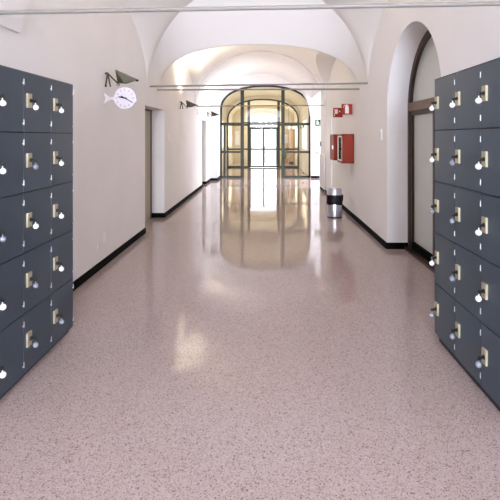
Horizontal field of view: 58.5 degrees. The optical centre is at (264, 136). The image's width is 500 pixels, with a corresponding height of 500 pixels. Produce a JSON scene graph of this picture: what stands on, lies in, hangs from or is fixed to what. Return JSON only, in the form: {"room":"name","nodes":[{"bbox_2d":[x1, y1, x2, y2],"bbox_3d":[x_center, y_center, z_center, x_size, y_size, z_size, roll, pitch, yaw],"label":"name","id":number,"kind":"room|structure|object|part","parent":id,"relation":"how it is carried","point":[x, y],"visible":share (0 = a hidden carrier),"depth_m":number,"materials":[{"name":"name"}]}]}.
{"room":"school corridor","nodes":[
{"label":"school corridor","id":0,"kind":"room"},
{"bbox_2d":[0,0,219,281],"bbox_3d":[-1.915,-0.750,3.650,0.520,4.500,25.300,0,0,0],"label":"wall","id":1,"kind":"structure","parent":0,"point":[77,49],"depth_m":5.45,"materials":[{"name":"paint"}]},
{"bbox_2d":[0,0,28,32],"bbox_3d":[-1.865,-1.292,2.910,0.040,1.015,1.420,0,0,0],"label":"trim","id":2,"kind":"structure","parent":1,"relation":"attached to","point":[14,23],"depth_m":3.27,"materials":[{"name":"paint"}]},
{"bbox_2d":[104,87,137,108],"bbox_3d":[-1.681,-0.452,5.196,0.388,0.254,0.052,0,0,0],"label":"clock","id":3,"kind":"object","parent":1,"relation":"attached to","point":[124,97],"visible":1,"depth_m":5.18,"materials":[{"name":"white plastic"}]},
{"bbox_2d":[105,70,138,86],"bbox_3d":[-1.685,-0.681,5.244,0.380,0.194,0.174,0,0,-18],"label":"wall lamp","id":4,"kind":"object","parent":1,"relation":"attached to","point":[122,78],"depth_m":5.19,"materials":[{"name":"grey metal"}]},
{"bbox_2d":[115,70,137,83],"bbox_3d":[-1.609,-0.702,5.230,0.239,0.152,0.183,0,0,0],"label":"shade","id":5,"kind":"object","parent":1,"relation":"attached to","point":[122,78],"depth_m":5.18,"materials":[{"name":"green metal"}]},
{"bbox_2d":[73,176,219,290],"bbox_3d":[-1.952,1.458,3.652,0.410,0.085,25.301,0,0,1],"label":"baseboard","id":6,"kind":"structure","parent":1,"relation":"attached to","point":[83,278],"depth_m":5.87,"materials":[{"name":"black"}]},
{"bbox_2d":[145,109,151,220],"bbox_3d":[-2.110,0.500,7.640,0.110,2.000,1.340,0,0,0],"label":"door","id":7,"kind":"structure","parent":1,"relation":"in","point":[148,113],"depth_m":8.11,"materials":[{"name":"brown"}]},
{"bbox_2d":[180,100,197,108],"bbox_3d":[-1.685,-0.711,9.854,0.380,0.194,0.174,0,0,-18],"label":"wall lamp","id":8,"kind":"object","parent":1,"relation":"attached to","point":[189,104],"depth_m":9.80,"materials":[{"name":"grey metal"}]},
{"bbox_2d":[186,100,195,106],"bbox_3d":[-1.609,-0.732,9.840,0.239,0.152,0.183,0,0,0],"label":"shade","id":9,"kind":"object","parent":1,"relation":"attached to","point":[189,104],"depth_m":9.79,"materials":[{"name":"green metal"}]},
{"bbox_2d":[0,1,499,14],"bbox_3d":[-0.120,-0.835,2.890,3.517,0.029,0.029,0,0,4],"label":"rod","id":10,"kind":"object","parent":1,"relation":"attached to","point":[482,3],"visible":1,"depth_m":2.88,"materials":[{"name":"grey paint"}]},
{"bbox_2d":[157,88,359,90],"bbox_3d":[-0.120,-0.825,7.740,3.510,0.039,0.029,0,0,1],"label":"rod","id":11,"kind":"object","parent":1,"relation":"attached to","point":[288,88],"visible":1,"depth_m":7.73,"materials":[{"name":"grey paint"}]},
{"bbox_2d":[150,82,367,86],"bbox_3d":[-0.120,-0.840,7.180,3.514,0.059,0.029,0,0,3],"label":"rod","id":12,"kind":"object","parent":1,"relation":"attached to","point":[359,82],"visible":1,"depth_m":7.17,"materials":[{"name":"grey paint"}]},
{"bbox_2d":[197,105,323,106],"bbox_3d":[-0.120,-0.850,12.150,3.512,0.049,0.029,0,0,2],"label":"rod","id":13,"kind":"object","parent":1,"relation":"attached to","point":[230,105],"visible":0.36,"depth_m":12.14,"materials":[{"name":"grey paint"}]},
{"bbox_2d":[0,163,499,499],"bbox_3d":[1.000,1.600,8.450,8.400,0.200,35.500,0,0,0],"label":"floor","id":14,"kind":"structure","parent":0,"point":[254,342],"depth_m":2.76,"materials":[{"name":"stone"}]},
{"bbox_2d":[0,65,73,398],"bbox_3d":[-1.634,0.547,2.920,0.422,1.906,1.064,0,0,0],"label":"lockers","id":15,"kind":"object","parent":14,"relation":"on","point":[37,173],"visible":1,"depth_m":2.86,"materials":[{"name":"grey metal"}]},
{"bbox_3d":[-1.441,1.298,2.452,0.035,0.056,0.035,0,0,0],"label":"key knob","id":16,"kind":"part","parent":15,"relation":"part of","materials":[{"name":"white plastic"}]},
{"bbox_3d":[-1.441,0.177,2.452,0.035,0.056,0.035,0,0,0],"label":"key knob","id":17,"kind":"part","parent":15,"relation":"part of","materials":[{"name":"white plastic"}]},
{"bbox_3d":[-1.441,0.924,2.452,0.035,0.056,0.035,0,0,0],"label":"key knob","id":18,"kind":"part","parent":15,"relation":"part of","materials":[{"name":"white plastic"}]},
{"bbox_3d":[-1.441,0.551,2.452,0.035,0.056,0.035,0,0,0],"label":"key knob","id":19,"kind":"part","parent":15,"relation":"part of","materials":[{"name":"grey"}]},
{"bbox_3d":[-1.441,-0.196,2.452,0.035,0.056,0.035,0,0,0],"label":"key knob","id":20,"kind":"part","parent":15,"relation":"part of","materials":[{"name":"white plastic"}]},
{"bbox_3d":[-1.494,1.278,2.567,0.018,0.367,0.349,0,0,0],"label":"locker door","id":21,"kind":"part","parent":15,"relation":"part of","materials":[{"name":"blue metal"}]},
{"bbox_3d":[-1.494,0.905,2.567,0.018,0.367,0.349,0,0,0],"label":"locker door","id":22,"kind":"part","parent":15,"relation":"part of","materials":[{"name":"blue metal"}]},
{"bbox_3d":[-1.494,0.531,2.567,0.018,0.367,0.349,0,0,0],"label":"locker door","id":23,"kind":"part","parent":15,"relation":"part of","materials":[{"name":"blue metal"}]},
{"bbox_3d":[-1.494,0.158,2.567,0.018,0.367,0.349,0,0,0],"label":"locker door","id":24,"kind":"part","parent":15,"relation":"part of","materials":[{"name":"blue metal"}]},
{"bbox_3d":[-1.494,-0.216,2.567,0.018,0.367,0.349,0,0,0],"label":"locker door","id":25,"kind":"part","parent":15,"relation":"part of","materials":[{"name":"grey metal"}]},
{"bbox_3d":[-1.480,1.266,2.798,0.013,0.088,0.050,0,0,0],"label":"lock plate","id":26,"kind":"part","parent":15,"relation":"part of","materials":[{"name":"beige metal"}]},
{"bbox_3d":[-1.480,0.893,2.798,0.013,0.088,0.050,0,0,0],"label":"lock plate","id":27,"kind":"part","parent":15,"relation":"part of","materials":[{"name":"beige metal"}]},
{"bbox_3d":[-1.480,0.519,2.798,0.013,0.088,0.050,0,0,0],"label":"lock plate","id":28,"kind":"part","parent":15,"relation":"part of","materials":[{"name":"beige metal"}]},
{"bbox_3d":[-1.480,0.146,2.798,0.013,0.088,0.050,0,0,0],"label":"lock plate","id":29,"kind":"part","parent":15,"relation":"part of","materials":[{"name":"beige metal"}]},
{"bbox_3d":[-1.480,-0.228,2.798,0.013,0.088,0.050,0,0,0],"label":"lock plate","id":30,"kind":"part","parent":15,"relation":"part of","materials":[{"name":"beige metal"}]},
{"bbox_3d":[-1.441,0.924,2.805,0.035,0.056,0.035,0,0,0],"label":"key knob","id":31,"kind":"part","parent":15,"relation":"part of","materials":[{"name":"grey"}]},
{"bbox_3d":[-1.494,0.531,2.920,0.018,0.367,0.349,0,0,0],"label":"locker door","id":32,"kind":"part","parent":15,"relation":"part of","materials":[{"name":"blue metal"}]},
{"bbox_3d":[-1.441,0.177,2.805,0.035,0.056,0.035,0,0,0],"label":"key knob","id":33,"kind":"part","parent":15,"relation":"part of","materials":[{"name":"grey"}]},
{"bbox_3d":[-1.665,0.530,2.920,0.359,1.870,1.063,0,0,0],"label":"casing","id":34,"kind":"part","parent":15,"relation":"part of","materials":[{"name":"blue metal"}]},
{"bbox_3d":[-1.494,1.278,2.920,0.018,0.367,0.349,0,0,0],"label":"locker door","id":35,"kind":"part","parent":15,"relation":"part of","materials":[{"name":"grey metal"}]},
{"bbox_3d":[-1.494,0.905,2.920,0.018,0.367,0.349,0,0,0],"label":"locker door","id":36,"kind":"part","parent":15,"relation":"part of","materials":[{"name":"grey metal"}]},
{"bbox_3d":[-1.494,0.158,2.920,0.018,0.367,0.349,0,0,0],"label":"locker door","id":37,"kind":"part","parent":15,"relation":"part of","materials":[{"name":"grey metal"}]},
{"bbox_3d":[-1.494,-0.216,2.920,0.018,0.367,0.349,0,0,0],"label":"locker door","id":38,"kind":"part","parent":15,"relation":"part of","materials":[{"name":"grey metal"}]},
{"bbox_3d":[-1.480,1.266,3.151,0.013,0.088,0.050,0,0,0],"label":"lock plate","id":39,"kind":"part","parent":15,"relation":"part of","materials":[{"name":"silver metal"}]},
{"bbox_3d":[-1.480,0.893,3.151,0.013,0.088,0.050,0,0,0],"label":"lock plate","id":40,"kind":"part","parent":15,"relation":"part of","materials":[{"name":"silver metal"}]},
{"bbox_3d":[-1.480,0.519,3.151,0.013,0.088,0.050,0,0,0],"label":"lock plate","id":41,"kind":"part","parent":15,"relation":"part of","materials":[{"name":"silver metal"}]},
{"bbox_3d":[-1.480,0.146,3.151,0.013,0.088,0.050,0,0,0],"label":"lock plate","id":42,"kind":"part","parent":15,"relation":"part of","materials":[{"name":"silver metal"}]},
{"bbox_3d":[-1.480,-0.228,3.151,0.013,0.088,0.050,0,0,0],"label":"lock plate","id":43,"kind":"part","parent":15,"relation":"part of","materials":[{"name":"silver metal"}]},
{"bbox_3d":[-1.494,1.278,3.272,0.018,0.367,0.349,0,0,0],"label":"locker door","id":44,"kind":"part","parent":15,"relation":"part of","materials":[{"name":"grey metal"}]},
{"bbox_3d":[-1.494,0.905,3.272,0.018,0.367,0.349,0,0,0],"label":"locker door","id":45,"kind":"part","parent":15,"relation":"part of","materials":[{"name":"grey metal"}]},
{"bbox_3d":[-1.494,0.531,3.272,0.018,0.367,0.349,0,0,0],"label":"locker door","id":46,"kind":"part","parent":15,"relation":"part of","materials":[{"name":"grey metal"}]},
{"bbox_3d":[-1.494,0.158,3.272,0.018,0.367,0.349,0,0,0],"label":"locker door","id":47,"kind":"part","parent":15,"relation":"part of","materials":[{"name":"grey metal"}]},
{"bbox_3d":[-1.494,-0.216,3.272,0.018,0.367,0.349,0,0,0],"label":"locker door","id":48,"kind":"part","parent":15,"relation":"part of","materials":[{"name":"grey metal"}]},
{"bbox_2d":[289,128,293,162],"bbox_3d":[1.500,0.500,25.575,0.280,2.000,0.450,0,0,0],"label":"tall cabinet","id":49,"kind":"object","parent":14,"relation":"on","point":[291,131],"visible":0.88,"depth_m":25.38,"materials":[{"name":"beige wood"}]},
{"bbox_2d":[326,188,342,217],"bbox_3d":[1.305,1.234,8.349,0.310,0.532,0.301,0,0,28],"label":"waste bin","id":50,"kind":"object","parent":14,"relation":"on","point":[334,195],"visible":1,"depth_m":8.24,"materials":[{"name":"silver metal"}]},
{"bbox_2d":[429,57,499,410],"bbox_3d":[1.401,0.537,2.762,0.422,1.926,1.064,0,0,0],"label":"lockers","id":51,"kind":"object","parent":14,"relation":"on","point":[467,101],"visible":1,"depth_m":2.74,"materials":[{"name":"grey metal"}]},
{"bbox_3d":[1.246,1.246,3.237,0.013,0.088,0.050,0,0,0],"label":"lock plate","id":52,"kind":"part","parent":51,"relation":"part of","materials":[{"name":"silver metal"}]},
{"bbox_3d":[1.246,0.873,3.237,0.013,0.088,0.050,0,0,0],"label":"lock plate","id":53,"kind":"part","parent":51,"relation":"part of","materials":[{"name":"silver metal"}]},
{"bbox_3d":[1.246,0.499,3.237,0.013,0.088,0.050,0,0,0],"label":"lock plate","id":54,"kind":"part","parent":51,"relation":"part of","materials":[{"name":"silver metal"}]},
{"bbox_3d":[1.246,0.126,3.237,0.013,0.088,0.050,0,0,0],"label":"lock plate","id":55,"kind":"part","parent":51,"relation":"part of","materials":[{"name":"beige metal"}]},
{"bbox_3d":[1.246,-0.248,3.237,0.013,0.088,0.050,0,0,0],"label":"lock plate","id":56,"kind":"part","parent":51,"relation":"part of","materials":[{"name":"beige metal"}]},
{"bbox_3d":[1.261,0.885,3.115,0.018,0.367,0.349,0,0,0],"label":"locker door","id":57,"kind":"part","parent":51,"relation":"part of","materials":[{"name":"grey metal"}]},
{"bbox_3d":[1.261,0.138,3.115,0.018,0.367,0.349,0,0,0],"label":"locker door","id":58,"kind":"part","parent":51,"relation":"part of","materials":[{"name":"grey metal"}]},
{"bbox_3d":[1.261,-0.236,3.115,0.018,0.367,0.349,0,0,0],"label":"locker door","id":59,"kind":"part","parent":51,"relation":"part of","materials":[{"name":"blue metal"}]},
{"bbox_3d":[1.261,1.258,3.115,0.018,0.367,0.349,0,0,0],"label":"locker door","id":60,"kind":"part","parent":51,"relation":"part of","materials":[{"name":"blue metal"}]},
{"bbox_3d":[1.261,0.511,3.115,0.018,0.367,0.349,0,0,0],"label":"locker door","id":61,"kind":"part","parent":51,"relation":"part of","materials":[{"name":"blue metal"}]},
{"bbox_3d":[1.246,1.246,2.884,0.013,0.088,0.050,0,0,0],"label":"lock plate","id":62,"kind":"part","parent":51,"relation":"part of","materials":[{"name":"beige metal"}]},
{"bbox_3d":[1.246,0.873,2.884,0.013,0.088,0.050,0,0,0],"label":"lock plate","id":63,"kind":"part","parent":51,"relation":"part of","materials":[{"name":"beige metal"}]},
{"bbox_3d":[1.246,0.499,2.884,0.013,0.088,0.050,0,0,0],"label":"lock plate","id":64,"kind":"part","parent":51,"relation":"part of","materials":[{"name":"beige metal"}]},
{"bbox_3d":[1.246,0.126,2.884,0.013,0.088,0.050,0,0,0],"label":"lock plate","id":65,"kind":"part","parent":51,"relation":"part of","materials":[{"name":"beige metal"}]},
{"bbox_3d":[1.246,-0.248,2.884,0.013,0.088,0.050,0,0,0],"label":"lock plate","id":66,"kind":"part","parent":51,"relation":"part of","materials":[{"name":"beige metal"}]},
{"bbox_3d":[1.433,0.510,2.763,0.359,1.870,1.063,0,0,0],"label":"casing","id":67,"kind":"part","parent":51,"relation":"part of","materials":[{"name":"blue metal"}]},
{"bbox_3d":[1.261,1.258,2.763,0.018,0.367,0.349,0,0,0],"label":"locker door","id":68,"kind":"part","parent":51,"relation":"part of","materials":[{"name":"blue metal"}]},
{"bbox_3d":[1.261,0.138,2.763,0.018,0.367,0.349,0,0,0],"label":"locker door","id":69,"kind":"part","parent":51,"relation":"part of","materials":[{"name":"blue metal"}]},
{"bbox_3d":[1.261,-0.236,2.763,0.018,0.367,0.349,0,0,0],"label":"locker door","id":70,"kind":"part","parent":51,"relation":"part of","materials":[{"name":"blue metal"}]},
{"bbox_3d":[1.261,0.885,2.763,0.018,0.367,0.349,0,0,0],"label":"locker door","id":71,"kind":"part","parent":51,"relation":"part of","materials":[{"name":"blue metal"}]},
{"bbox_3d":[1.261,0.511,2.763,0.018,0.367,0.349,0,0,0],"label":"locker door","id":72,"kind":"part","parent":51,"relation":"part of","materials":[{"name":"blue metal"}]},
{"bbox_3d":[1.208,1.278,2.524,0.035,0.056,0.035,0,0,0],"label":"key knob","id":73,"kind":"part","parent":51,"relation":"part of","materials":[{"name":"grey"}]},
{"bbox_3d":[1.208,0.904,2.524,0.035,0.056,0.035,0,0,0],"label":"key knob","id":74,"kind":"part","parent":51,"relation":"part of","materials":[{"name":"white plastic"}]},
{"bbox_3d":[1.208,0.531,2.524,0.035,0.056,0.035,0,0,0],"label":"key knob","id":75,"kind":"part","parent":51,"relation":"part of","materials":[{"name":"white plastic"}]},
{"bbox_3d":[1.208,0.158,2.524,0.035,0.056,0.035,0,0,0],"label":"key knob","id":76,"kind":"part","parent":51,"relation":"part of","materials":[{"name":"white plastic"}]},
{"bbox_3d":[1.208,-0.216,2.524,0.035,0.056,0.035,0,0,0],"label":"key knob","id":77,"kind":"part","parent":51,"relation":"part of","materials":[{"name":"white plastic"}]},
{"bbox_3d":[1.246,1.246,2.531,0.013,0.088,0.050,0,0,0],"label":"lock plate","id":78,"kind":"part","parent":51,"relation":"part of","materials":[{"name":"beige metal"}]},
{"bbox_3d":[1.246,0.873,2.531,0.013,0.088,0.050,0,0,0],"label":"lock plate","id":79,"kind":"part","parent":51,"relation":"part of","materials":[{"name":"beige metal"}]},
{"bbox_3d":[1.246,0.499,2.531,0.013,0.088,0.050,0,0,0],"label":"lock plate","id":80,"kind":"part","parent":51,"relation":"part of","materials":[{"name":"beige metal"}]},
{"bbox_3d":[1.246,0.126,2.531,0.013,0.088,0.050,0,0,0],"label":"lock plate","id":81,"kind":"part","parent":51,"relation":"part of","materials":[{"name":"beige metal"}]},
{"bbox_3d":[1.246,-0.248,2.531,0.013,0.088,0.050,0,0,0],"label":"lock plate","id":82,"kind":"part","parent":51,"relation":"part of","materials":[{"name":"beige metal"}]},
{"bbox_3d":[1.261,1.258,2.409,0.018,0.367,0.349,0,0,0],"label":"locker door","id":83,"kind":"part","parent":51,"relation":"part of","materials":[{"name":"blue metal"}]},
{"bbox_3d":[1.261,0.885,2.409,0.018,0.367,0.349,0,0,0],"label":"locker door","id":84,"kind":"part","parent":51,"relation":"part of","materials":[{"name":"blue metal"}]},
{"bbox_3d":[1.261,0.511,2.409,0.018,0.367,0.349,0,0,0],"label":"locker door","id":85,"kind":"part","parent":51,"relation":"part of","materials":[{"name":"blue metal"}]},
{"bbox_3d":[1.261,0.138,2.409,0.018,0.367,0.349,0,0,0],"label":"locker door","id":86,"kind":"part","parent":51,"relation":"part of","materials":[{"name":"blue metal"}]},
{"bbox_3d":[1.261,-0.236,2.409,0.018,0.367,0.349,0,0,0],"label":"locker door","id":87,"kind":"part","parent":51,"relation":"part of","materials":[{"name":"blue metal"}]},
{"bbox_2d":[123,0,388,111],"bbox_3d":[1.512,-1.960,8.450,7.375,2.380,35.500,0,0,0],"label":"ceiling","id":88,"kind":"structure","parent":0,"point":[301,45],"depth_m":7.56,"materials":[{"name":"paint"}]},
{"bbox_2d":[227,96,298,167],"bbox_3d":[-0.100,-0.750,21.987,4.080,4.500,0.226,0,0,0],"label":"wall","id":89,"kind":"structure","parent":0,"point":[249,128],"depth_m":21.91,"materials":[{"name":"clear glass"}]},
{"bbox_3d":[-1.298,0.600,21.950,1.135,0.080,0.060,0,0,0],"label":"rail","id":90,"kind":"part","parent":89,"relation":"part of","materials":[{"name":"green metal"}]},
{"bbox_3d":[-1.298,1.465,21.950,1.135,0.070,0.060,0,0,0],"label":"rail","id":91,"kind":"part","parent":89,"relation":"part of","materials":[{"name":"green metal"}]},
{"bbox_3d":[-0.795,-0.150,21.950,0.130,3.300,0.100,0,0,0],"label":"post","id":92,"kind":"part","parent":89,"relation":"part of","materials":[{"name":"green metal"}]},
{"bbox_3d":[-0.397,0.531,21.950,0.662,1.918,0.050,0,0,0],"label":"door","id":93,"kind":"part","parent":89,"relation":"part of","materials":[{"name":"glass"}]},
{"bbox_3d":[-0.100,-1.365,21.950,3.530,1.030,0.070,0,0,0],"label":"arch frame","id":94,"kind":"part","parent":89,"relation":"part of","materials":[{"name":"green metal"}]},
{"bbox_3d":[0.267,0.531,21.950,0.662,1.918,0.050,0,0,0],"label":"door","id":95,"kind":"part","parent":89,"relation":"part of","materials":[{"name":"glass"}]},
{"bbox_3d":[0.665,-0.150,21.950,0.130,3.300,0.100,0,0,0],"label":"post","id":96,"kind":"part","parent":89,"relation":"part of","materials":[{"name":"green metal"}]},
{"bbox_2d":[233,106,293,162],"bbox_3d":[-0.100,-0.750,26.100,4.080,4.500,0.200,0,0,0],"label":"wall","id":97,"kind":"structure","parent":0,"point":[253,109],"depth_m":26.00,"materials":[{"name":"beige paint"}]},
{"bbox_2d":[234,131,239,144],"bbox_3d":[-1.620,0.050,25.985,0.320,0.850,0.030,0,0,0],"label":"notice board","id":98,"kind":"object","parent":97,"relation":"attached to","point":[236,133],"visible":1,"depth_m":25.97,"materials":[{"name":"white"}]},
{"bbox_2d":[285,133,288,143],"bbox_3d":[1.260,0.100,25.985,0.300,0.620,0.030,0,0,0],"label":"notice board","id":99,"kind":"object","parent":97,"relation":"attached to","point":[286,134],"visible":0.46,"depth_m":25.97,"materials":[{"name":"beige wood"}]},
{"bbox_2d":[222,87,307,116],"bbox_3d":[-0.100,-1.500,21.300,3.620,1.000,9.400,0,0,0],"label":"ceiling","id":100,"kind":"structure","parent":0,"point":[295,98],"depth_m":20.36,"materials":[{"name":"beige paint"}]},
{"bbox_2d":[222,107,307,174],"bbox_3d":[-0.100,-0.750,21.300,4.080,4.500,9.400,0,0,0],"label":"wall","id":101,"kind":"structure","parent":0,"point":[303,115],"depth_m":20.65,"materials":[{"name":"beige paint"}]},
{"bbox_2d":[220,74,319,177],"bbox_3d":[1.512,-0.750,16.450,7.375,4.500,0.300,0,0,0],"label":"wall","id":102,"kind":"structure","parent":0,"point":[282,122],"depth_m":16.40,"materials":[{"name":"white paint"}]},
{"bbox_3d":[-1.212,-0.480,16.450,0.875,0.100,0.060,0,0,0],"label":"rail","id":103,"kind":"part","parent":102,"relation":"part of","materials":[{"name":"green metal"}]},
{"bbox_3d":[-1.212,0.552,16.450,0.875,0.075,0.060,0,0,0],"label":"rail","id":104,"kind":"part","parent":102,"relation":"part of","materials":[{"name":"green metal"}]},
{"bbox_3d":[-1.212,1.465,16.450,0.875,0.070,0.060,0,0,0],"label":"rail","id":105,"kind":"part","parent":102,"relation":"part of","materials":[{"name":"green metal"}]},
{"bbox_3d":[-0.838,-0.160,16.450,0.125,3.320,0.100,0,0,0],"label":"post","id":106,"kind":"part","parent":102,"relation":"part of","materials":[{"name":"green metal"}]},
{"bbox_3d":[0.010,-1.452,16.450,3.320,0.905,0.070,0,0,0],"label":"arch frame","id":107,"kind":"part","parent":102,"relation":"part of","materials":[{"name":"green metal"}]},
{"bbox_3d":[0.662,-0.160,16.450,0.125,3.320,0.100,0,0,0],"label":"post","id":108,"kind":"part","parent":102,"relation":"part of","materials":[{"name":"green metal"}]},
{"bbox_3d":[1.135,-0.480,16.450,1.070,0.100,0.060,0,0,0],"label":"rail","id":109,"kind":"part","parent":102,"relation":"part of","materials":[{"name":"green metal"}]},
{"bbox_3d":[1.135,0.552,16.450,1.070,0.075,0.060,0,0,0],"label":"rail","id":110,"kind":"part","parent":102,"relation":"part of","materials":[{"name":"green metal"}]},
{"bbox_3d":[1.135,1.465,16.450,1.070,0.070,0.060,0,0,0],"label":"rail","id":111,"kind":"part","parent":102,"relation":"part of","materials":[{"name":"green metal"}]},
{"bbox_2d":[315,119,319,125],"bbox_3d":[1.945,-0.521,16.293,0.225,0.243,0.015,0,0,0],"label":"exit sign","id":112,"kind":"object","parent":102,"relation":"attached to","point":[317,121],"visible":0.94,"depth_m":16.29,"materials":[{"name":"green plastic"}]},
{"bbox_2d":[311,0,499,242],"bbox_3d":[1.796,-0.750,3.650,0.322,4.500,25.300,0,0,0],"label":"wall","id":113,"kind":"structure","parent":0,"point":[374,187],"depth_m":5.98,"materials":[{"name":"paint"}]},
{"bbox_2d":[319,153,325,189],"bbox_3d":[1.604,0.978,12.406,0.062,1.035,0.988,0,0,0],"label":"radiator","id":114,"kind":"object","parent":113,"relation":"attached to","point":[322,157],"visible":1,"depth_m":12.20,"materials":[{"name":"white metal"}]},
{"bbox_2d":[327,116,332,188],"bbox_3d":[1.610,0.500,11.100,0.050,2.000,0.720,0,0,0],"label":"panel","id":115,"kind":"object","parent":113,"relation":"attached to","point":[329,119],"visible":0.59,"depth_m":10.96,"materials":[{"name":"white paint"}]},
{"bbox_2d":[330,134,336,159],"bbox_3d":[1.520,0.215,9.500,0.230,0.540,0.500,0,0,0],"label":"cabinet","id":116,"kind":"object","parent":113,"relation":"attached to","point":[333,137],"visible":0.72,"depth_m":9.26,"materials":[{"name":"red metal"}]},
{"bbox_3d":[1.431,0.215,9.500,0.010,0.450,0.410,0,0,0],"label":"door panel","id":117,"kind":"part","parent":116,"relation":"part of","materials":[{"name":"red metal"}]},
{"bbox_2d":[333,108,342,116],"bbox_3d":[1.535,-0.515,9.410,0.200,0.200,0.012,0,0,0],"label":"fire sign","id":118,"kind":"object","parent":113,"relation":"attached to","point":[337,112],"visible":0.97,"depth_m":9.41,"materials":[{"name":"red plastic"}]},
{"bbox_2d":[337,134,353,162],"bbox_3d":[1.528,0.215,8.480,0.215,0.540,0.560,0,0,0],"label":"cabinet","id":119,"kind":"object","parent":113,"relation":"attached to","point":[345,142],"visible":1,"depth_m":8.20,"materials":[{"name":"red metal"}]},
{"bbox_3d":[1.432,0.215,8.480,0.020,0.540,0.560,0,0,0],"label":"cabinet door","id":120,"kind":"part","parent":119,"relation":"part of","materials":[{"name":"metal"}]},
{"bbox_2d":[342,104,351,114],"bbox_3d":[1.535,-0.520,8.360,0.200,0.200,0.012,0,0,0],"label":"fire sign","id":121,"kind":"object","parent":113,"relation":"attached to","point":[346,108],"visible":1,"depth_m":8.36,"materials":[{"name":"red plastic"}]},
{"bbox_2d":[311,176,407,248],"bbox_3d":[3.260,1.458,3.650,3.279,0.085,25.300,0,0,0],"label":"baseboard","id":122,"kind":"structure","parent":113,"relation":"attached to","point":[369,230],"depth_m":6.66,"materials":[{"name":"black"}]},
{"bbox_2d":[404,30,440,273],"bbox_3d":[1.919,0.107,5.050,0.115,2.785,1.870,0,0,0],"label":"door","id":123,"kind":"structure","parent":113,"relation":"in","point":[426,67],"depth_m":5.54,"materials":[{"name":"white paint"}]},
{"bbox_3d":[1.963,0.545,5.482,0.012,1.650,0.725,0,0,0],"label":"pane","id":124,"kind":"part","parent":123,"relation":"part of","materials":[{"name":"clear glass"}]},
{"bbox_3d":[1.962,-0.813,5.050,0.010,0.826,1.740,0,0,0],"label":"fanlight pane","id":125,"kind":"part","parent":123,"relation":"part of","materials":[{"name":"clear glass"}]},
{"label":"outside","id":126,"kind":"structure","parent":0,"visible":0},
{"bbox_2d":[251,147,275,162],"bbox_3d":[2.500,1.640,20.000,55.000,0.220,100.000,0,0,0],"label":"ground","id":127,"kind":"structure","parent":126,"point":[256,155],"depth_m":36.89,"materials":[{"name":"white"}]}
]}

